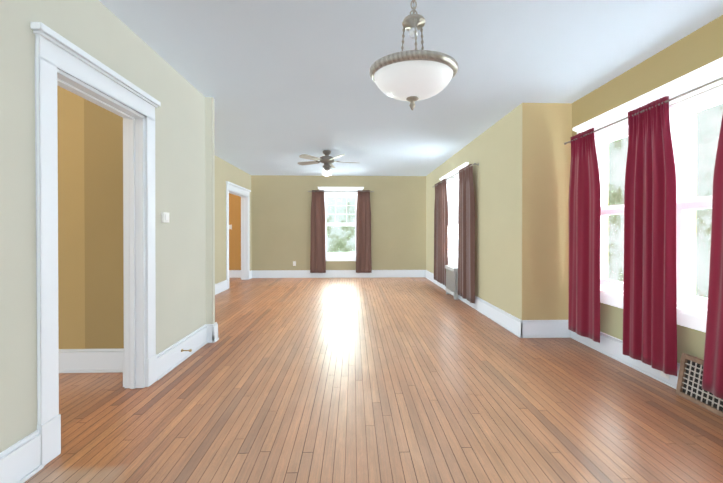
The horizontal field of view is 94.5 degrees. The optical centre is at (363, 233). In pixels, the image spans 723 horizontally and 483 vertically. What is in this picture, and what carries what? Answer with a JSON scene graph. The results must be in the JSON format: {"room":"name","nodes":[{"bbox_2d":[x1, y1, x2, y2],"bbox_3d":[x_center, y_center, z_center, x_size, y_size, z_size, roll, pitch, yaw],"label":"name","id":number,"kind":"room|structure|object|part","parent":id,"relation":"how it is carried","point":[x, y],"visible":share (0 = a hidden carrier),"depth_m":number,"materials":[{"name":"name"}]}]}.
{"room":"empty living room","nodes":[
{"label":"empty living room","id":0,"kind":"room"},
{"bbox_2d":[57,85,123,348],"bbox_3d":[-2.676,-0.142,2.860,1.760,2.600,0.140,0,0,-2],"label":"wall","id":1,"kind":"structure","parent":0,"point":[103,215],"depth_m":2.80,"materials":[{"name":"paint"}]},
{"bbox_2d":[0,0,205,452],"bbox_3d":[-1.670,-0.132,0.959,0.140,2.600,5.300,0,0,-2],"label":"wall","id":2,"kind":"structure","parent":0,"point":[98,30],"depth_m":1.91,"materials":[{"name":"paint"}]},
{"bbox_2d":[30,22,160,465],"bbox_3d":[-1.705,0.064,2.136,0.240,2.195,1.015,0,0,-2],"label":"door frame","id":3,"kind":"structure","parent":2,"relation":"attached to","point":[63,62],"depth_m":1.98,"materials":[{"name":"white wood"}]},
{"bbox_2d":[161,212,168,222],"bbox_3d":[-1.639,-0.132,2.775,0.028,0.085,0.085,0,0,-2],"label":"light switch","id":4,"kind":"object","parent":2,"relation":"attached to","point":[164,217],"visible":0.98,"depth_m":2.75,"materials":[{"name":"white plastic"}]},
{"bbox_2d":[205,97,214,323],"bbox_3d":[-1.709,-0.146,3.578,0.215,2.600,0.060,0,0,-2],"label":"pilaster","id":5,"kind":"object","parent":2,"relation":"attached to","point":[210,200],"visible":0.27,"depth_m":3.55,"materials":[{"name":"paint"}]},
{"bbox_2d":[0,270,679,482],"bbox_3d":[-1.322,1.061,3.467,7.303,0.193,10.283,0,0,-2],"label":"baseboard","id":6,"kind":"structure","parent":2,"relation":"attached to","point":[20,460],"depth_m":3.06,"materials":[{"name":"white wood"}]},
{"bbox_2d":[215,156,250,283],"bbox_3d":[-2.841,-0.159,6.096,0.140,2.600,4.760,0,0,-2],"label":"wall","id":7,"kind":"structure","parent":0,"point":[225,171],"depth_m":6.62,"materials":[{"name":"paint"}]},
{"bbox_2d":[226,181,250,288],"bbox_3d":[-2.883,0.036,7.542,0.240,2.195,1.520,0,0,-2],"label":"door frame","id":8,"kind":"structure","parent":7,"relation":"attached to","point":[243,193],"depth_m":8.15,"materials":[{"name":"white wood"}]},
{"bbox_2d":[229,193,240,269],"bbox_3d":[-4.055,-0.172,8.592,2.140,2.600,0.140,0,0,-2],"label":"wall","id":9,"kind":"structure","parent":0,"point":[235,233],"depth_m":8.54,"materials":[{"name":"paint"}]},
{"bbox_2d":[251,175,425,269],"bbox_3d":[-0.685,-0.172,8.665,4.600,2.600,0.250,0,0,-2],"label":"wall","id":10,"kind":"structure","parent":0,"point":[280,222],"depth_m":8.53,"materials":[{"name":"paint"}]},
{"bbox_2d":[308,190,373,272],"bbox_3d":[-0.570,-0.046,8.477,1.670,2.090,0.092,0,0,-2],"label":"curtains","id":11,"kind":"object","parent":10,"relation":"attached to","point":[363,246],"visible":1,"depth_m":8.46,"materials":[{"name":"brown fabric"}]},
{"bbox_2d":[318,187,363,260],"bbox_3d":[-0.574,-0.237,8.623,1.180,1.890,0.280,0,0,-2],"label":"window","id":12,"kind":"structure","parent":10,"relation":"in","point":[341,256],"depth_m":8.60,"materials":[{"name":"white"}]},
{"bbox_3d":[-0.574,-0.228,8.631,0.740,1.428,0.046,0,0,-2],"label":"glass","id":13,"kind":"part","parent":12,"relation":"part of","materials":[{"name":"clear glass"}]},
{"bbox_2d":[24,277,722,482],"bbox_3d":[-1.308,1.213,3.802,7.750,0.120,11.450,0,0,-2],"label":"floor","id":14,"kind":"structure","parent":0,"point":[364,380],"depth_m":2.23,"materials":[{"name":"brown wood"}]},
{"bbox_2d":[445,265,458,299],"bbox_3d":[1.601,0.872,6.021,0.092,0.540,0.577,0,0,-2],"label":"radiator","id":15,"kind":"object","parent":14,"relation":"on","point":[451,288],"visible":1,"depth_m":5.91,"materials":[{"name":"white metal"}]},
{"bbox_2d":[99,0,722,175],"bbox_3d":[-1.308,-1.507,3.788,7.750,0.120,11.450,0,0,-2],"label":"ceiling","id":16,"kind":"structure","parent":0,"point":[285,84],"depth_m":2.79,"materials":[{"name":"paint"}]},
{"bbox_2d":[298,150,353,176],"bbox_3d":[-0.630,-1.239,5.969,1.142,0.438,1.126,0,0,-2],"label":"ceiling fan","id":17,"kind":"object","parent":16,"relation":"attached to","point":[327,160],"visible":1,"depth_m":5.87,"materials":[{"name":"grey metal"}]},
{"bbox_2d":[369,0,457,109],"bbox_3d":[0.266,-1.051,1.794,0.468,0.771,0.466,0,0,-2],"label":"pendant light","id":18,"kind":"object","parent":16,"relation":"hanging from","point":[411,76],"visible":1,"depth_m":1.68,"materials":[{"name":"white glass"}]},
{"bbox_2d":[426,103,521,319],"bbox_3d":[1.810,-0.160,6.290,0.250,2.600,5.146,0,0,-2],"label":"wall","id":19,"kind":"structure","parent":0,"point":[494,151],"depth_m":4.37,"materials":[{"name":"paint"}]},
{"bbox_2d":[439,162,468,267],"bbox_3d":[1.766,-0.220,6.261,0.280,1.880,1.680,0,0,-2],"label":"window","id":20,"kind":"structure","parent":19,"relation":"in","point":[452,198],"depth_m":6.48,"materials":[{"name":"white wood"}]},
{"bbox_3d":[1.774,-0.211,6.261,0.046,1.418,1.240,0,0,-2],"label":"glass","id":21,"kind":"part","parent":20,"relation":"part of","materials":[{"name":"clear glass"}]},
{"bbox_2d":[433,163,478,303],"bbox_3d":[1.622,-0.009,6.183,0.091,2.100,2.579,0,0,-2],"label":"curtains","id":22,"kind":"object","parent":19,"relation":"attached to","point":[466,247],"visible":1,"depth_m":5.53,"materials":[{"name":"brown fabric"}]},
{"bbox_2d":[522,103,571,319],"bbox_3d":[2.163,-0.147,3.872,0.806,2.600,0.300,0,0,-2],"label":"wall","id":23,"kind":"structure","parent":0,"point":[546,136],"depth_m":3.72,"materials":[{"name":"paint"}]},
{"bbox_2d":[572,15,722,362],"bbox_3d":[2.523,-0.133,1.081,0.250,2.600,5.300,0,0,-2],"label":"wall","id":24,"kind":"structure","parent":0,"point":[697,49],"depth_m":2.66,"materials":[{"name":"paint"}]},
{"bbox_2d":[564,77,722,398],"bbox_3d":[2.282,0.014,2.115,0.129,2.055,3.109,0,0,-2],"label":"curtains","id":25,"kind":"object","parent":24,"relation":"attached to","point":[650,309],"visible":1,"depth_m":2.64,"materials":[{"name":"red fabric"}]},
{"bbox_2d":[573,57,722,332],"bbox_3d":[2.430,-0.231,2.713,0.280,1.820,1.872,0,0,-2],"label":"window","id":26,"kind":"structure","parent":24,"relation":"in","point":[682,116],"depth_m":2.57,"materials":[{"name":"white wood"}]},
{"bbox_3d":[2.425,-0.225,3.129,0.046,1.358,0.600,0,0,-2],"label":"glass","id":27,"kind":"part","parent":26,"relation":"part of","materials":[{"name":"clear glass"}]},
{"bbox_3d":[2.452,-0.220,2.229,0.046,1.358,0.600,0,0,-2],"label":"glass","id":28,"kind":"part","parent":26,"relation":"part of","materials":[{"name":"clear glass"}]},
{"bbox_2d":[661,371,668,378],"bbox_3d":[2.326,1.059,2.582,0.012,0.110,0.070,0,0,-2],"label":"outlet","id":29,"kind":"object","parent":24,"relation":"attached to","point":[663,374],"visible":0.42,"depth_m":2.58,"materials":[{"name":"white plastic"}]},
{"bbox_2d":[676,353,722,416],"bbox_3d":[2.290,1.011,2.211,0.068,0.299,0.403,0,0,-2],"label":"wall vent","id":30,"kind":"object","parent":24,"relation":"in","point":[689,384],"visible":0.83,"depth_m":2.31,"materials":[{"name":"brown wood"}]},
{"label":"outside","id":31,"kind":"structure","parent":0,"visible":0},
{"bbox_2d":[327,197,354,251],"bbox_3d":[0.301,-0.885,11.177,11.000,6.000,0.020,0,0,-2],"label":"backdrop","id":32,"kind":"structure","parent":31,"point":[337,233],"depth_m":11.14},
{"bbox_2d":[608,103,722,297],"bbox_3d":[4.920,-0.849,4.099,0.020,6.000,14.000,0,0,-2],"label":"window panes","id":33,"kind":"structure","parent":31,"point":[703,281],"depth_m":4.88,"materials":[{"name":"clear glass"}]}
]}

